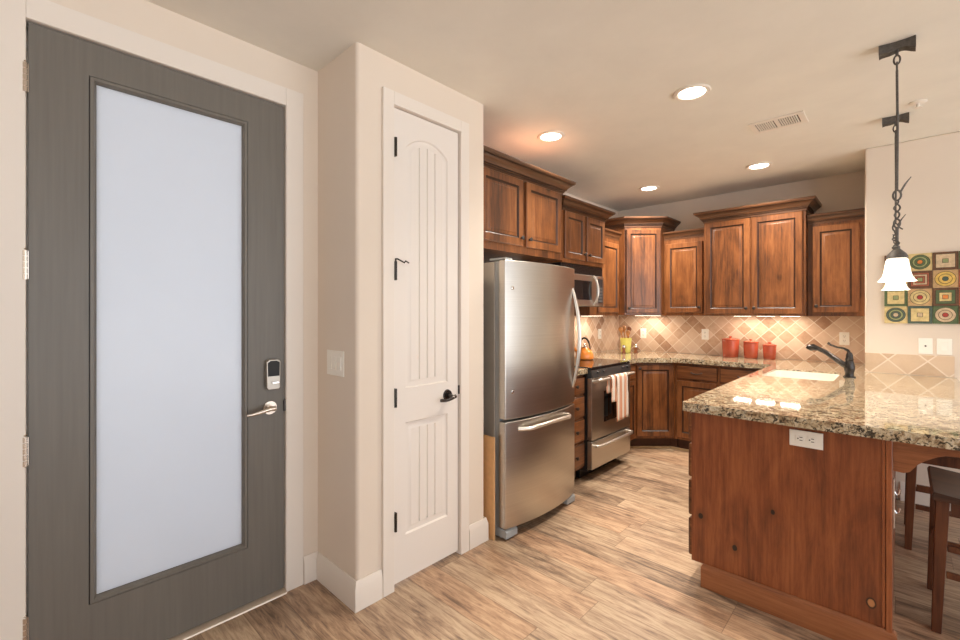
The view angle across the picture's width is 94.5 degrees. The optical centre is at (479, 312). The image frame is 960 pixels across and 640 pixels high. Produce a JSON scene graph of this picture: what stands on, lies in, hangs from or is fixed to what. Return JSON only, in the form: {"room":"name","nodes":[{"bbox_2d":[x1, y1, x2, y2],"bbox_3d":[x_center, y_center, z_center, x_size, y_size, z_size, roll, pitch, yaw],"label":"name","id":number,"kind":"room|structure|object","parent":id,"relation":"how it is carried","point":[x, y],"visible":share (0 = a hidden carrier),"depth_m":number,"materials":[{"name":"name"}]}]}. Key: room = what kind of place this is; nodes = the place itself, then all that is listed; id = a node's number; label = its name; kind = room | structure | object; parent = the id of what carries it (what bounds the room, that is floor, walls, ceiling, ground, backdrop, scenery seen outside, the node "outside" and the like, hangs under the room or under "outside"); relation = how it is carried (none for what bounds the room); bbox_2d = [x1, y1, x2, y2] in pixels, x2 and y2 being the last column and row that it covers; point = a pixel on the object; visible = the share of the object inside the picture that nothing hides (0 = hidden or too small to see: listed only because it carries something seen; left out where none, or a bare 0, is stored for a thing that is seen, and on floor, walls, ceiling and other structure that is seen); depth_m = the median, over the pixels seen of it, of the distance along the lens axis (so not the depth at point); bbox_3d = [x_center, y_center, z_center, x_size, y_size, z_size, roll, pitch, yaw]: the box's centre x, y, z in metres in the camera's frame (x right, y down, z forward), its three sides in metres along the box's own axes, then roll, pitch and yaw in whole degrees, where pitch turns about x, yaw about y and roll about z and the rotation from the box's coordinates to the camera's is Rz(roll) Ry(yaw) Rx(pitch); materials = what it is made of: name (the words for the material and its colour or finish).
{"room":"kitchen","nodes":[
{"label":"kitchen","id":0,"kind":"room"},
{"bbox_2d":[48,0,317,556],"bbox_3d":[-2.392,0.060,0.839,0.140,2.680,4.330,0,0,43],"label":"wall","id":1,"kind":"structure","parent":0,"point":[143,17],"depth_m":2.29,"materials":[{"name":"paint"}]},
{"bbox_2d":[0,0,302,639],"bbox_3d":[-1.331,0.136,1.938,0.130,2.529,1.089,0,0,43],"label":"door frame","id":2,"kind":"structure","parent":1,"relation":"attached to","point":[15,15],"depth_m":1.56,"materials":[{"name":"paint"}]},
{"bbox_2d":[22,22,285,639],"bbox_3d":[-1.292,0.172,1.894,0.106,2.412,0.922,0,0,43],"label":"door","id":3,"kind":"structure","parent":1,"relation":"in","point":[153,452],"depth_m":1.84,"materials":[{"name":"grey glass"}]},
{"bbox_2d":[303,551,317,584],"bbox_3d":[-0.882,1.330,2.320,0.016,0.140,0.080,0,0,43],"label":"baseboard","id":4,"kind":"structure","parent":1,"relation":"attached to","point":[309,561],"depth_m":2.31,"materials":[{"name":"paint"}]},
{"bbox_2d":[318,42,482,580],"bbox_3d":[-0.574,0.060,2.696,0.820,2.680,0.888,0,0,43],"label":"wall","id":5,"kind":"structure","parent":0,"point":[350,86],"depth_m":2.18,"materials":[{"name":"paint"}]},
{"bbox_2d":[327,350,343,376],"bbox_3d":[-0.725,0.250,2.219,0.165,0.125,0.012,0,0,43],"label":"light switch","id":6,"kind":"object","parent":5,"relation":"attached to","point":[335,359],"visible":1,"depth_m":2.21,"materials":[{"name":"white plastic"}]},
{"bbox_2d":[317,552,382,612],"bbox_3d":[-0.668,1.330,2.254,0.383,0.140,0.151,0,0,43],"label":"baseboard","id":7,"kind":"structure","parent":5,"relation":"attached to","point":[357,595],"depth_m":2.15,"materials":[{"name":"paint"}]},
{"bbox_2d":[382,86,468,597],"bbox_3d":[-0.318,0.142,2.446,0.136,2.515,0.599,0,0,43],"label":"door frame","id":8,"kind":"structure","parent":5,"relation":"attached to","point":[391,99],"depth_m":2.24,"materials":[{"name":"paint"}]},
{"bbox_2d":[394,108,459,584],"bbox_3d":[-0.274,0.168,2.402,0.098,2.420,0.467,0,0,43],"label":"door","id":9,"kind":"structure","parent":5,"relation":"in","point":[426,387],"depth_m":2.40,"materials":[{"name":"paint"}]},
{"bbox_2d":[469,516,488,549],"bbox_3d":[-0.046,1.330,2.718,0.117,0.140,0.164,0,0,43],"label":"baseboard","id":10,"kind":"structure","parent":5,"relation":"attached to","point":[479,530],"depth_m":2.68,"materials":[{"name":"paint"}]},
{"bbox_2d":[146,0,959,211],"bbox_3d":[1.082,-1.320,0.525,6.350,0.080,8.650,0,0,43],"label":"ceiling","id":11,"kind":"structure","parent":0,"point":[606,75],"depth_m":2.34,"materials":[{"name":"paint"}]},
{"bbox_2d":[537,131,564,141],"bbox_3d":[0.513,-1.275,3.211,0.200,0.009,0.200,0,0,43],"label":"recessed light","id":12,"kind":"object","parent":11,"relation":"in","point":[547,136],"visible":1,"depth_m":3.20,"materials":[{"name":"white glass"}]},
{"bbox_2d":[639,185,658,190],"bbox_3d":[1.729,-1.275,4.545,0.200,0.009,0.200,0,0,43],"label":"recessed light","id":13,"kind":"object","parent":11,"relation":"in","point":[650,187],"visible":1,"depth_m":4.53,"materials":[{"name":"white glass"}]},
{"bbox_2d":[673,83,710,100],"bbox_3d":[1.228,-1.275,2.572,0.200,0.009,0.200,0,0,43],"label":"recessed light","id":14,"kind":"object","parent":11,"relation":"in","point":[691,92],"visible":1,"depth_m":2.56,"materials":[{"name":"white glass"}]},
{"bbox_2d":[746,162,772,169],"bbox_3d":[2.421,-1.275,3.853,0.200,0.009,0.200,0,0,43],"label":"recessed light","id":15,"kind":"object","parent":11,"relation":"in","point":[760,165],"visible":1,"depth_m":3.83,"materials":[{"name":"white glass"}]},
{"bbox_2d":[748,110,808,134],"bbox_3d":[2.002,-1.275,2.986,0.310,0.008,0.220,0,0,43],"label":"ceiling vent","id":16,"kind":"object","parent":11,"relation":"in","point":[799,117],"visible":1,"depth_m":2.98,"materials":[{"name":"white metal"}]},
{"bbox_2d":[882,112,910,290],"bbox_3d":[2.706,-0.715,2.891,0.142,1.129,0.142,0,0,43],"label":"pendant light","id":17,"kind":"object","parent":11,"relation":"hanging from","point":[887,121],"visible":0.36,"depth_m":2.88,"materials":[{"name":"metal"}]},
{"bbox_2d":[878,35,917,281],"bbox_3d":[1.977,-0.715,2.105,0.142,1.129,0.142,0,0,43],"label":"pendant light","id":18,"kind":"object","parent":11,"relation":"hanging from","point":[897,268],"visible":1,"depth_m":2.10,"materials":[{"name":"metal"}]},
{"bbox_2d":[909,99,926,109],"bbox_3d":[2.658,-1.261,2.693,0.080,0.038,0.080,0,0,43],"label":"sprinkler head","id":19,"kind":"object","parent":11,"relation":"attached to","point":[917,103],"visible":1,"depth_m":2.69},
{"bbox_2d":[187,448,959,639],"bbox_3d":[1.082,1.430,0.525,6.350,0.060,8.650,0,0,43],"label":"floor","id":20,"kind":"structure","parent":0,"point":[614,562],"depth_m":2.26,"materials":[{"name":"brown wood"}]},
{"bbox_2d":[167,587,286,639],"bbox_3d":[-1.331,1.391,1.937,0.152,0.018,0.911,0,0,43],"label":"threshold","id":21,"kind":"object","parent":20,"relation":"on","point":[245,608],"visible":0.4,"depth_m":2.04,"materials":[{"name":"metal"}]},
{"bbox_2d":[483,434,494,539],"bbox_3d":[-0.141,1.083,2.954,0.635,0.635,0.014,0,0,43],"label":"cardboard sheet","id":22,"kind":"object","parent":20,"relation":"on","point":[488,441],"visible":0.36,"depth_m":2.76,"materials":[{"name":"brown cardboard"}]},
{"bbox_2d":[483,257,581,539],"bbox_3d":[0.179,0.529,3.246,0.898,1.742,0.802,0,0,43],"label":"refrigerator","id":23,"kind":"object","parent":20,"relation":"on","point":[529,376],"visible":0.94,"depth_m":2.85,"materials":[{"name":"grey metal"}]},
{"bbox_2d":[572,375,583,479],"bbox_3d":[0.534,0.952,3.799,0.710,0.896,0.302,0,0,43],"label":"base cabinet","id":24,"kind":"object","parent":20,"relation":"on","point":[578,402],"visible":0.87,"depth_m":3.61,"materials":[{"name":"brown wood"}]},
{"bbox_2d":[574,367,587,375],"bbox_3d":[0.532,0.479,3.800,0.706,0.045,0.302,0,0,43],"label":"countertop","id":25,"kind":"structure","parent":24,"relation":"on","point":[581,371],"depth_m":3.61,"materials":[{"name":"stone"}]},
{"bbox_2d":[574,357,634,477],"bbox_3d":[0.930,0.925,4.133,0.795,0.950,0.722,0,0,43],"label":"range","id":26,"kind":"object","parent":20,"relation":"on","point":[606,439],"visible":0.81,"depth_m":3.78,"materials":[{"name":"silver metal"}]},
{"bbox_2d":[574,337,593,359],"bbox_3d":[1.019,0.342,4.332,0.176,0.214,0.182,0,0,-15],"label":"kettle","id":27,"kind":"object","parent":26,"relation":"on","point":[586,353],"visible":0.82,"depth_m":4.27,"materials":[{"name":"orange metal"}]},
{"bbox_2d":[574,357,629,370],"bbox_3d":[0.902,0.462,4.160,0.718,0.024,0.722,0,0,43],"label":"cooktop","id":28,"kind":"object","parent":26,"relation":"in","point":[596,364],"depth_m":3.96,"materials":[{"name":"black glass"}]},
{"bbox_2d":[607,372,628,421],"bbox_3d":[1.196,0.730,3.852,0.053,0.400,0.310,0,0,43],"label":"dish towel","id":29,"kind":"object","parent":26,"relation":"hanging from","point":[619,387],"visible":0.99,"depth_m":3.85,"materials":[{"name":"white fabric"}]},
{"bbox_2d":[629,363,635,440],"bbox_3d":[1.245,0.952,4.590,0.655,0.896,0.372,0,0,43],"label":"base cabinet","id":30,"kind":"object","parent":20,"relation":"on","point":[632,425],"visible":0.17,"depth_m":4.47,"materials":[{"name":"brown wood"}]},
{"bbox_2d":[630,363,677,446],"bbox_3d":[1.773,0.952,4.962,0.910,0.896,0.890,0,0,43],"label":"base cabinet","id":31,"kind":"object","parent":20,"relation":"on","point":[655,382],"visible":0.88,"depth_m":4.53,"materials":[{"name":"brown wood"}]},
{"bbox_2d":[630,446,688,451],"bbox_3d":[2.017,1.390,4.365,1.420,0.020,0.460,0,0,13],"label":"trim","id":32,"kind":"structure","parent":20,"relation":"on","point":[671,447],"depth_m":4.59,"materials":[{"name":"brown wood"}]},
{"bbox_2d":[676,363,718,448],"bbox_3d":[2.336,0.952,4.599,0.400,0.896,0.644,0,0,43],"label":"base cabinet","id":33,"kind":"object","parent":20,"relation":"on","point":[692,380],"visible":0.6,"depth_m":4.45,"materials":[{"name":"brown wood"}]},
{"bbox_2d":[719,366,760,385],"bbox_3d":[2.645,0.952,4.307,0.445,0.896,0.644,0,0,43],"label":"base cabinet","id":34,"kind":"object","parent":20,"relation":"on","point":[727,374],"visible":0.16,"depth_m":4.17,"materials":[{"name":"brown wood"}]},
{"bbox_2d":[689,412,959,639],"bbox_3d":[2.195,0.952,2.741,1.111,0.896,2.150,0,0,43],"label":"base cabinet","id":35,"kind":"object","parent":20,"relation":"on","point":[804,537],"visible":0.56,"depth_m":2.00,"materials":[{"name":"brown wood"}]},
{"bbox_2d":[574,349,959,450],"bbox_3d":[1.794,0.479,3.561,2.868,0.045,2.895,0,0,43],"label":"countertop","id":36,"kind":"structure","parent":35,"relation":"on","point":[903,408],"depth_m":2.32,"materials":[{"name":"stone"}]},
{"bbox_2d":[620,338,631,352],"bbox_3d":[1.684,0.372,5.125,0.128,0.168,0.128,0,0,43],"label":"utensil crock","id":37,"kind":"object","parent":36,"relation":"on","point":[623,341],"visible":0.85,"depth_m":5.08,"materials":[{"name":"ceramic"}]},
{"bbox_2d":[634,344,637,352],"bbox_3d":[1.787,0.406,5.096,0.044,0.099,0.043,0,0,43],"label":"spice shaker","id":38,"kind":"object","parent":36,"relation":"on","point":[635,345],"visible":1,"depth_m":5.08,"materials":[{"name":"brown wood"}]},
{"bbox_2d":[721,336,739,356],"bbox_3d":[2.613,0.348,4.631,0.168,0.215,0.168,0,0,43],"label":"canister","id":39,"kind":"object","parent":36,"relation":"on","point":[730,346],"visible":1,"depth_m":4.57,"materials":[{"name":"red ceramic"}]},
{"bbox_2d":[743,339,758,358],"bbox_3d":[2.748,0.361,4.504,0.139,0.190,0.139,0,0,43],"label":"canister","id":40,"kind":"object","parent":36,"relation":"on","point":[750,347],"visible":1,"depth_m":4.45,"materials":[{"name":"red ceramic"}]},
{"bbox_2d":[762,342,776,359],"bbox_3d":[2.867,0.373,4.398,0.120,0.166,0.120,0,0,43],"label":"canister","id":41,"kind":"object","parent":36,"relation":"on","point":[769,350],"visible":1,"depth_m":4.35,"materials":[{"name":"red ceramic"}]},
{"bbox_2d":[764,370,838,380],"bbox_3d":[2.400,0.577,3.312,0.415,0.217,0.568,0,0,43],"label":"sink","id":42,"kind":"object","parent":36,"relation":"in","point":[777,373],"visible":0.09,"depth_m":3.52,"materials":[{"name":"white ceramic"}]},
{"bbox_2d":[806,342,855,377],"bbox_3d":[2.549,0.334,3.233,0.290,0.246,0.072,0,0,43],"label":"faucet","id":43,"kind":"object","parent":36,"relation":"on","point":[848,365],"visible":1,"depth_m":3.17,"materials":[{"name":"brown metal"}]},
{"bbox_2d":[789,429,822,449],"bbox_3d":[1.451,0.563,1.978,0.122,0.072,0.009,0,0,43],"label":"power outlet","id":44,"kind":"object","parent":35,"relation":"attached to","point":[813,440],"visible":1,"depth_m":1.98,"materials":[{"name":"white plastic"}]},
{"bbox_2d":[795,435,804,441],"bbox_3d":[1.434,0.563,1.990,0.034,0.028,0.003,0,0,43],"label":"socket","id":45,"kind":"object","parent":44,"relation":"attached to","point":[798,438],"depth_m":1.99,"materials":[{"name":"white plastic"}]},
{"bbox_2d":[807,437,815,443],"bbox_3d":[1.465,0.563,1.961,0.034,0.028,0.003,0,0,43],"label":"socket","id":46,"kind":"object","parent":44,"relation":"attached to","point":[810,440],"depth_m":1.96,"materials":[{"name":"white plastic"}]},
{"bbox_2d":[893,478,900,527],"bbox_3d":[1.794,0.820,1.910,0.027,0.210,0.028,0,0,43],"label":"hook","id":47,"kind":"object","parent":35,"relation":"attached to","point":[899,490],"visible":1,"depth_m":1.91,"materials":[{"name":"silver metal"}]},
{"bbox_2d":[904,456,959,549],"bbox_3d":[2.814,1.091,2.665,0.388,0.617,0.470,0,0,43],"label":"bar stool","id":48,"kind":"object","parent":20,"relation":"on","point":[911,487],"visible":0.5,"depth_m":2.62,"materials":[{"name":"brown wood"}]},
{"bbox_2d":[927,466,959,633],"bbox_3d":[2.278,1.091,1.981,0.388,0.617,0.470,0,0,43],"label":"bar stool","id":49,"kind":"object","parent":20,"relation":"on","point":[944,484],"visible":1,"depth_m":1.95,"materials":[{"name":"brown wood"}]},
{"bbox_2d":[563,192,618,218],"bbox_3d":[0.625,0.060,4.487,0.100,2.680,3.362,0,0,43],"label":"wall","id":50,"kind":"structure","parent":0,"point":[616,215],"depth_m":5.18,"materials":[{"name":"paint"}]},
{"bbox_2d":[483,145,575,262],"bbox_3d":[0.137,-0.730,3.384,0.703,0.620,1.080,0,0,43],"label":"upper cabinet","id":51,"kind":"object","parent":50,"relation":"attached to","point":[522,201],"visible":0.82,"depth_m":3.13,"materials":[{"name":"brown wood"}]},
{"bbox_2d":[538,195,615,267],"bbox_3d":[0.820,-0.713,4.217,0.550,0.545,0.906,0,0,43],"label":"upper cabinet","id":52,"kind":"object","parent":50,"relation":"attached to","point":[583,223],"visible":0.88,"depth_m":4.02,"materials":[{"name":"brown wood"}]},
{"bbox_2d":[547,262,602,306],"bbox_3d":[0.821,-0.250,4.216,0.496,0.376,0.736,0,0,43],"label":"microwave","id":53,"kind":"object","parent":52,"relation":"attached to","point":[588,281],"visible":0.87,"depth_m":4.14,"materials":[{"name":"silver metal"}]},
{"bbox_2d":[574,315,618,354],"bbox_3d":[0.934,0.208,4.732,0.010,0.496,2.357,0,0,43],"label":"tile backsplash","id":54,"kind":"structure","parent":50,"relation":"attached to","point":[609,325],"depth_m":5.22,"materials":[{"name":"tile"}]},
{"bbox_2d":[598,329,600,338],"bbox_3d":[1.410,0.245,5.219,0.009,0.117,0.072,0,0,43],"label":"power outlet","id":55,"kind":"object","parent":54,"relation":"attached to","point":[599,330],"visible":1,"depth_m":5.21,"materials":[{"name":"white plastic"}]},
{"bbox_2d":[574,228,621,315],"bbox_3d":[1.223,-0.428,4.789,0.350,0.913,0.630,0,0,43],"label":"upper cabinet","id":56,"kind":"object","parent":50,"relation":"attached to","point":[610,272],"visible":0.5,"depth_m":4.75,"materials":[{"name":"brown wood"}]},
{"bbox_2d":[619,170,864,363],"bbox_3d":[2.647,0.060,4.819,2.380,2.680,0.100,0,0,43],"label":"wall","id":57,"kind":"structure","parent":0,"point":[841,192],"depth_m":4.45,"materials":[{"name":"paint"}]},
{"bbox_2d":[605,216,680,314],"bbox_3d":[1.779,-0.511,5.081,0.756,1.067,0.710,0,0,43],"label":"upper cabinet","id":58,"kind":"object","parent":57,"relation":"attached to","point":[641,241],"visible":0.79,"depth_m":4.86,"materials":[{"name":"brown wood"}]},
{"bbox_2d":[633,315,662,315],"bbox_3d":[1.951,0.031,5.168,0.330,0.005,0.070,0,0,43],"label":"light bar","id":59,"kind":"object","parent":58,"relation":"attached to","point":[633,315],"visible":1,"depth_m":5.13,"materials":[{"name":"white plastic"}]},
{"bbox_2d":[663,228,703,315],"bbox_3d":[2.282,-0.428,4.860,0.431,0.913,0.339,0,0,43],"label":"upper cabinet","id":60,"kind":"object","parent":57,"relation":"attached to","point":[683,249],"visible":0.83,"depth_m":4.76,"materials":[{"name":"brown wood"}]},
{"bbox_2d":[619,315,864,363],"bbox_3d":[2.613,0.243,4.774,2.365,0.426,0.010,0,0,43],"label":"tile backsplash","id":61,"kind":"structure","parent":57,"relation":"attached to","point":[676,334],"depth_m":4.57,"materials":[{"name":"tile"}]},
{"bbox_2d":[640,328,645,337],"bbox_3d":[1.973,0.245,5.366,0.072,0.117,0.009,0,0,43],"label":"power outlet","id":62,"kind":"object","parent":61,"relation":"attached to","point":[642,330],"visible":1,"depth_m":5.37,"materials":[{"name":"white plastic"}]},
{"bbox_2d":[702,329,708,339],"bbox_3d":[2.478,0.235,4.888,0.072,0.117,0.009,0,0,43],"label":"power outlet","id":63,"kind":"object","parent":61,"relation":"attached to","point":[705,332],"visible":1,"depth_m":4.88,"materials":[{"name":"white plastic"}]},
{"bbox_2d":[839,332,848,344],"bbox_3d":[3.341,0.235,4.071,0.072,0.117,0.009,0,0,43],"label":"power outlet","id":64,"kind":"object","parent":61,"relation":"attached to","point":[843,336],"visible":1,"depth_m":4.07,"materials":[{"name":"white plastic"}]},
{"bbox_2d":[693,195,821,315],"bbox_3d":[2.710,-0.498,4.377,1.010,1.053,0.452,0,0,43],"label":"upper cabinet","id":65,"kind":"object","parent":57,"relation":"attached to","point":[755,255],"visible":0.98,"depth_m":4.22,"materials":[{"name":"brown wood"}]},
{"bbox_2d":[807,208,864,315],"bbox_3d":[3.208,-0.428,3.983,0.409,0.913,0.339,0,0,43],"label":"upper cabinet","id":66,"kind":"object","parent":57,"relation":"attached to","point":[836,239],"visible":0.79,"depth_m":3.88,"materials":[{"name":"brown wood"}]},
{"bbox_2d":[865,131,959,498],"bbox_3d":[4.654,0.060,2.445,3.800,2.680,0.790,0,0,43],"label":"wall","id":67,"kind":"structure","parent":0,"point":[930,200],"depth_m":3.28,"materials":[{"name":"paint"}]},
{"bbox_2d":[865,353,954,377],"bbox_3d":[3.172,0.382,3.295,0.477,0.148,0.011,0,0,43],"label":"tile backsplash","id":68,"kind":"structure","parent":67,"relation":"attached to","point":[924,365],"depth_m":3.28,"materials":[{"name":"tile"}]},
{"bbox_2d":[884,251,959,323],"bbox_3d":[3.308,-0.179,3.157,0.640,0.512,0.023,0,0,43],"label":"wall artwork","id":69,"kind":"object","parent":67,"relation":"attached to","point":[945,297],"visible":0.77,"depth_m":3.22,"materials":[{"name":"fabric"}]},
{"bbox_2d":[884,290,906,305],"bbox_3d":[3.122,-0.115,3.334,0.126,0.126,0.020,0,0,43],"label":"art","id":70,"kind":"object","parent":69,"relation":"on","point":[891,297],"depth_m":3.33},
{"bbox_2d":[884,306,906,322],"bbox_3d":[3.123,0.014,3.335,0.126,0.126,0.019,0,0,43],"label":"art","id":71,"kind":"object","parent":69,"relation":"attached to","point":[892,314],"depth_m":3.33},
{"bbox_2d":[908,253,931,270],"bbox_3d":[3.216,-0.372,3.246,0.126,0.126,0.019,0,0,43],"label":"art","id":72,"kind":"object","parent":69,"relation":"on","point":[921,261],"depth_m":3.24},
{"bbox_2d":[908,270,931,288],"bbox_3d":[3.215,-0.243,3.245,0.126,0.126,0.023,0,0,43],"label":"art","id":73,"kind":"object","parent":69,"relation":"on","point":[924,277],"depth_m":3.23},
{"bbox_2d":[908,288,931,305],"bbox_3d":[3.217,-0.115,3.247,0.126,0.126,0.018,0,0,43],"label":"art","id":74,"kind":"object","parent":69,"relation":"on","point":[916,297],"depth_m":3.24},
{"bbox_2d":[908,306,931,323],"bbox_3d":[3.216,0.014,3.246,0.126,0.126,0.020,0,0,43],"label":"art","id":75,"kind":"object","parent":69,"relation":"attached to","point":[916,314],"depth_m":3.24},
{"bbox_2d":[933,251,957,269],"bbox_3d":[3.309,-0.372,3.157,0.126,0.126,0.020,0,0,43],"label":"art","id":76,"kind":"object","parent":69,"relation":"on","point":[941,260],"depth_m":3.15},
{"bbox_2d":[933,269,957,287],"bbox_3d":[3.310,-0.243,3.158,0.126,0.126,0.018,0,0,43],"label":"art","id":77,"kind":"object","parent":69,"relation":"on","point":[942,278],"depth_m":3.15},
{"bbox_2d":[933,288,957,305],"bbox_3d":[3.309,-0.115,3.157,0.126,0.126,0.022,0,0,43],"label":"art","id":78,"kind":"object","parent":69,"relation":"on","point":[941,296],"depth_m":3.15},
{"bbox_2d":[933,306,957,323],"bbox_3d":[3.310,0.014,3.158,0.126,0.126,0.018,0,0,43],"label":"art","id":79,"kind":"object","parent":69,"relation":"attached to","point":[941,314],"depth_m":3.15},
{"bbox_2d":[900,481,950,510],"bbox_3d":[4.449,1.330,2.083,3.600,0.140,0.016,0,0,43],"label":"baseboard","id":80,"kind":"structure","parent":67,"relation":"attached to","point":[921,498],"depth_m":3.24,"materials":[{"name":"paint"}]},
{"bbox_2d":[918,338,932,353],"bbox_3d":[3.242,0.240,3.231,0.074,0.117,0.009,0,0,43],"label":"wall jack","id":81,"kind":"object","parent":67,"relation":"attached to","point":[925,345],"visible":1,"depth_m":3.23,"materials":[{"name":"white plastic"}]},
{"bbox_2d":[937,338,951,354],"bbox_3d":[3.310,0.240,3.164,0.078,0.117,0.012,0,0,43],"label":"light switch","id":82,"kind":"object","parent":67,"relation":"attached to","point":[944,346],"visible":1,"depth_m":3.16,"materials":[{"name":"white plastic"}]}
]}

